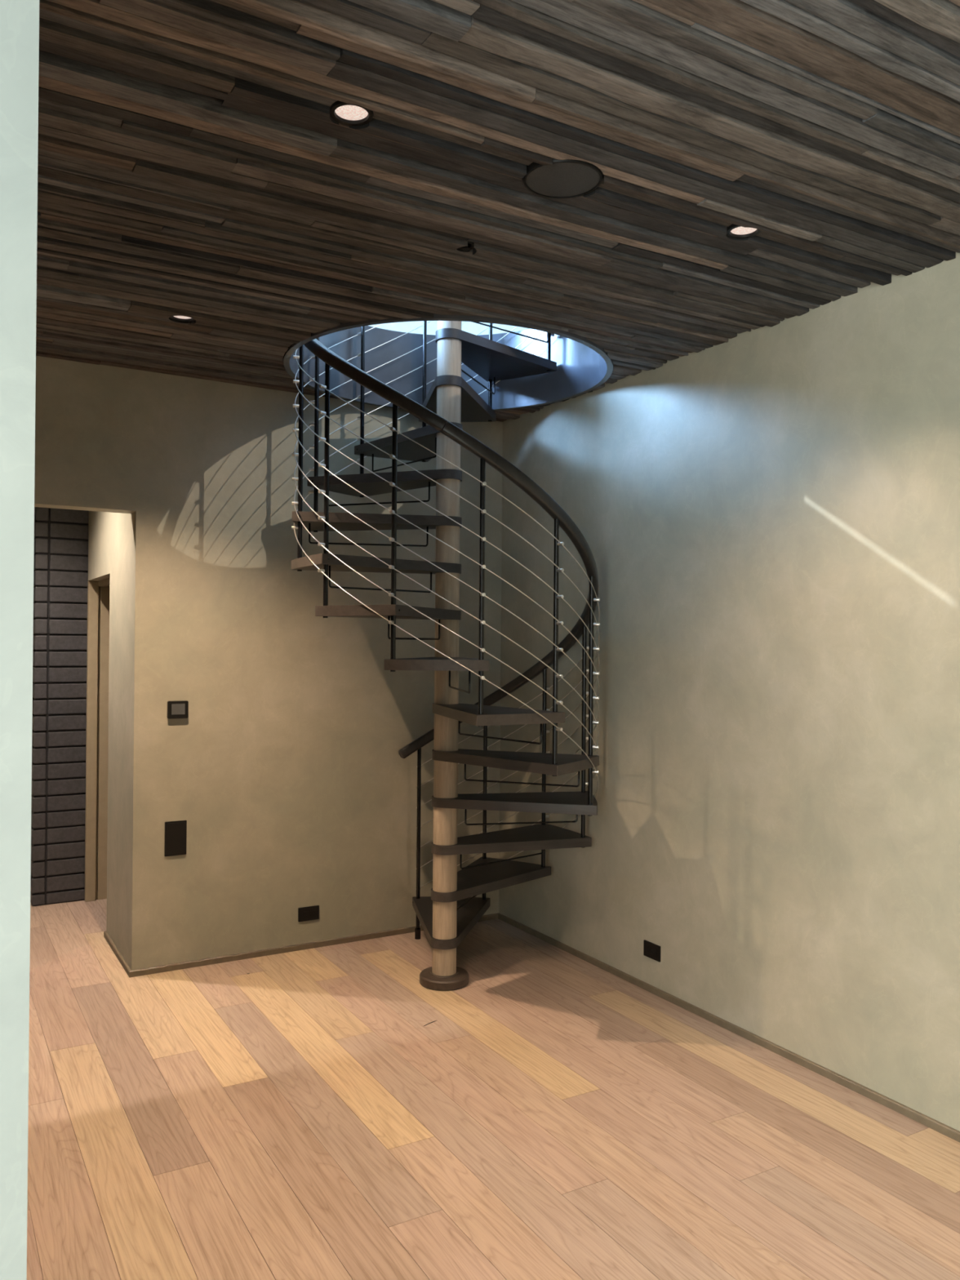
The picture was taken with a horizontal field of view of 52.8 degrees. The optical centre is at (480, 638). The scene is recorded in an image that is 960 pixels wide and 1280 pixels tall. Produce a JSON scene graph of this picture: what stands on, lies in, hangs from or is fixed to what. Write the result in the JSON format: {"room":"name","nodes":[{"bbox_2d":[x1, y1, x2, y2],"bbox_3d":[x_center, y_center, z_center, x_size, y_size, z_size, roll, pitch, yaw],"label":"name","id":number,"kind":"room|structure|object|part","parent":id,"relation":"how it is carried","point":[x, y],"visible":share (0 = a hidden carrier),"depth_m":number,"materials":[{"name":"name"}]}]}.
{"room":"stairwell room","nodes":[
{"label":"stairwell room","id":0,"kind":"room"},
{"bbox_2d":[0,0,39,1279],"bbox_3d":[-1.464,0.160,0.745,2.021,3.084,0.160,1,0,-30],"label":"wall","id":1,"kind":"structure","parent":0,"point":[19,19],"depth_m":1.18,"materials":[{"name":"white paint"}]},
{"bbox_2d":[30,506,90,906],"bbox_3d":[-2.226,0.165,6.429,1.382,3.050,0.222,1,0,-30],"label":"brick wall","id":2,"kind":"structure","parent":0,"point":[60,557],"depth_m":6.06,"materials":[{"name":"grey brick"}]},
{"bbox_2d":[34,355,502,970],"bbox_3d":[-2.337,0.173,5.298,5.088,3.084,1.551,1,0,-30],"label":"wall","id":3,"kind":"structure","parent":0,"point":[292,787],"depth_m":5.09,"materials":[{"name":"paint"}]},
{"bbox_2d":[84,577,110,902],"bbox_3d":[-2.219,0.638,5.847,0.206,2.060,0.860,1,0,-30],"label":"door","id":4,"kind":"structure","parent":3,"relation":"in","point":[98,592],"depth_m":6.14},
{"bbox_2d":[164,820,186,856],"bbox_3d":[-1.534,1.008,4.862,0.107,0.172,0.010,1,0,-30],"label":"switch panel","id":5,"kind":"object","parent":3,"relation":"attached to","point":[175,832],"visible":1,"depth_m":4.86,"materials":[{"name":"black plastic"}]},
{"bbox_2d":[167,700,188,719],"bbox_3d":[-1.524,0.360,4.861,0.100,0.088,0.022,1,0,-30],"label":"thermostat","id":6,"kind":"object","parent":3,"relation":"attached to","point":[179,708],"visible":1,"depth_m":4.85,"materials":[{"name":"black plastic"}]},
{"bbox_2d":[103,913,497,977],"bbox_3d":[-0.999,1.662,5.600,2.117,0.030,0.754,1,0,-30],"label":"baseboard","id":7,"kind":"structure","parent":3,"relation":"attached to","point":[175,966],"depth_m":5.10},
{"bbox_2d":[297,905,319,921],"bbox_3d":[-0.927,1.488,5.215,0.117,0.074,0.010,1,0,-30],"label":"power outlet","id":8,"kind":"object","parent":3,"relation":"attached to","point":[310,913],"visible":1,"depth_m":5.21,"materials":[{"name":"black plastic"}]},
{"bbox_2d":[302,911,308,916],"bbox_3d":[-0.944,1.487,5.203,0.033,0.028,0.004,1,0,-30],"label":"receptacle","id":9,"kind":"object","parent":8,"relation":"attached to","point":[305,913],"depth_m":5.20,"materials":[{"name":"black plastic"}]},
{"bbox_2d":[309,910,315,915],"bbox_3d":[-0.909,1.488,5.223,0.033,0.028,0.004,1,0,-30],"label":"receptacle","id":10,"kind":"object","parent":8,"relation":"attached to","point":[312,913],"depth_m":5.22,"materials":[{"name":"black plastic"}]},
{"bbox_2d":[369,320,529,335],"bbox_3d":[-2.063,-2.925,6.983,7.200,2.402,0.152,1,0,-30],"label":"wall","id":11,"kind":"structure","parent":0,"point":[471,327],"depth_m":7.88,"materials":[{"name":"beige paint"}]},
{"bbox_2d":[26,898,959,1279],"bbox_3d":[-0.587,1.689,2.031,5.058,0.050,10.700,1,0,-30],"label":"floor","id":12,"kind":"structure","parent":0,"point":[298,1116],"depth_m":3.26,"materials":[{"name":"brown wood"}]},
{"bbox_2d":[291,320,599,991],"bbox_3d":[-0.159,-0.614,4.719,1.479,4.586,1.479,0,0,1],"label":"spiral staircase","id":13,"kind":"structure","parent":12,"relation":"on","point":[446,917],"depth_m":4.66,"materials":[{"name":"black metal"}]},
{"bbox_3d":[-0.231,-1.879,4.800,1.242,2.056,1.466,0,0,43],"label":"handrail","id":14,"kind":"part","parent":13,"relation":"part of","materials":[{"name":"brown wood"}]},
{"bbox_3d":[-0.177,1.653,4.709,0.240,0.051,0.240,1,0,-30],"label":"plate","id":15,"kind":"part","parent":13,"relation":"part of","materials":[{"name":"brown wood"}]},
{"bbox_3d":[-0.160,-0.516,4.718,0.118,4.310,0.118,1,0,-30],"label":"post","id":16,"kind":"part","parent":13,"relation":"part of","materials":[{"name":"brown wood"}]},
{"bbox_3d":[0.122,-0.111,4.776,0.883,1.565,1.466,1,0,-12],"label":"handrail","id":17,"kind":"part","parent":13,"relation":"part of","materials":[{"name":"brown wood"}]},
{"bbox_2d":[35,0,959,422],"bbox_3d":[-0.494,-1.337,2.026,4.958,0.062,10.600,1,0,-30],"label":"ceiling","id":18,"kind":"structure","parent":0,"point":[193,161],"depth_m":2.69,"materials":[{"name":"brown wood"}]},
{"bbox_2d":[169,315,195,321],"bbox_3d":[-1.224,-1.344,3.965,0.109,0.055,0.109,1,0,-30],"label":"recessed light","id":19,"kind":"object","parent":18,"relation":"in","point":[182,318],"visible":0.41,"depth_m":3.99,"materials":[{"name":"black plastic"}]},
{"bbox_2d":[329,100,373,125],"bbox_3d":[-0.324,-1.343,2.428,0.109,0.055,0.109,1,0,-30],"label":"recessed light","id":20,"kind":"object","parent":18,"relation":"in","point":[343,113],"visible":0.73,"depth_m":2.43,"materials":[{"name":"black plastic"}]},
{"bbox_2d":[283,313,613,410],"bbox_3d":[-0.152,-1.510,4.723,1.588,0.426,1.588,1,0,-30],"label":"ceiling opening","id":21,"kind":"structure","parent":18,"relation":"attached to","point":[583,366],"depth_m":5.28,"materials":[{"name":"grey paint"}]},
{"bbox_2d":[458,241,474,250],"bbox_3d":[-0.049,-1.337,3.252,0.068,0.056,0.068,1,0,-30],"label":"sprinkler head","id":22,"kind":"object","parent":18,"relation":"attached to","point":[470,246],"visible":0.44,"depth_m":3.25},
{"bbox_2d":[523,158,603,198],"bbox_3d":[0.235,-1.334,2.765,0.228,0.050,0.228,1,0,-30],"label":"ceiling speaker","id":23,"kind":"object","parent":18,"relation":"attached to","point":[566,178],"visible":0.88,"depth_m":2.76,"materials":[{"name":"black plastic"}]},
{"bbox_2d":[726,223,760,238],"bbox_3d":[0.844,-1.331,3.098,0.109,0.055,0.109,1,0,-30],"label":"recessed light","id":24,"kind":"object","parent":18,"relation":"in","point":[734,231],"visible":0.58,"depth_m":3.11,"materials":[{"name":"black plastic"}]},
{"bbox_2d":[498,252,959,1131],"bbox_3d":[2.268,0.196,2.290,0.150,3.084,8.679,1,0,-30],"label":"wall","id":25,"kind":"structure","parent":0,"point":[768,517],"depth_m":3.96,"materials":[{"name":"paint"}]},
{"bbox_2d":[643,939,660,962],"bbox_3d":[0.816,1.491,4.604,0.010,0.074,0.117,1,0,-30],"label":"power outlet","id":26,"kind":"object","parent":25,"relation":"attached to","point":[651,950],"visible":1,"depth_m":4.60,"materials":[{"name":"black plastic"}]},
{"bbox_2d":[646,946,650,953],"bbox_3d":[0.804,1.491,4.620,0.004,0.028,0.033,1,0,-30],"label":"receptacle","id":27,"kind":"object","parent":26,"relation":"attached to","point":[648,948],"depth_m":4.62,"materials":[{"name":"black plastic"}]},
{"bbox_2d":[651,948,656,955],"bbox_3d":[0.824,1.491,4.585,0.004,0.028,0.033,1,0,-30],"label":"receptacle","id":28,"kind":"object","parent":26,"relation":"attached to","point":[653,950],"depth_m":4.59,"materials":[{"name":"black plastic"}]},
{"bbox_2d":[497,912,959,1142],"bbox_3d":[2.135,1.672,2.329,0.013,0.030,8.079,1,0,-30],"label":"baseboard","id":29,"kind":"structure","parent":25,"relation":"attached to","point":[922,1118],"depth_m":4.00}
]}

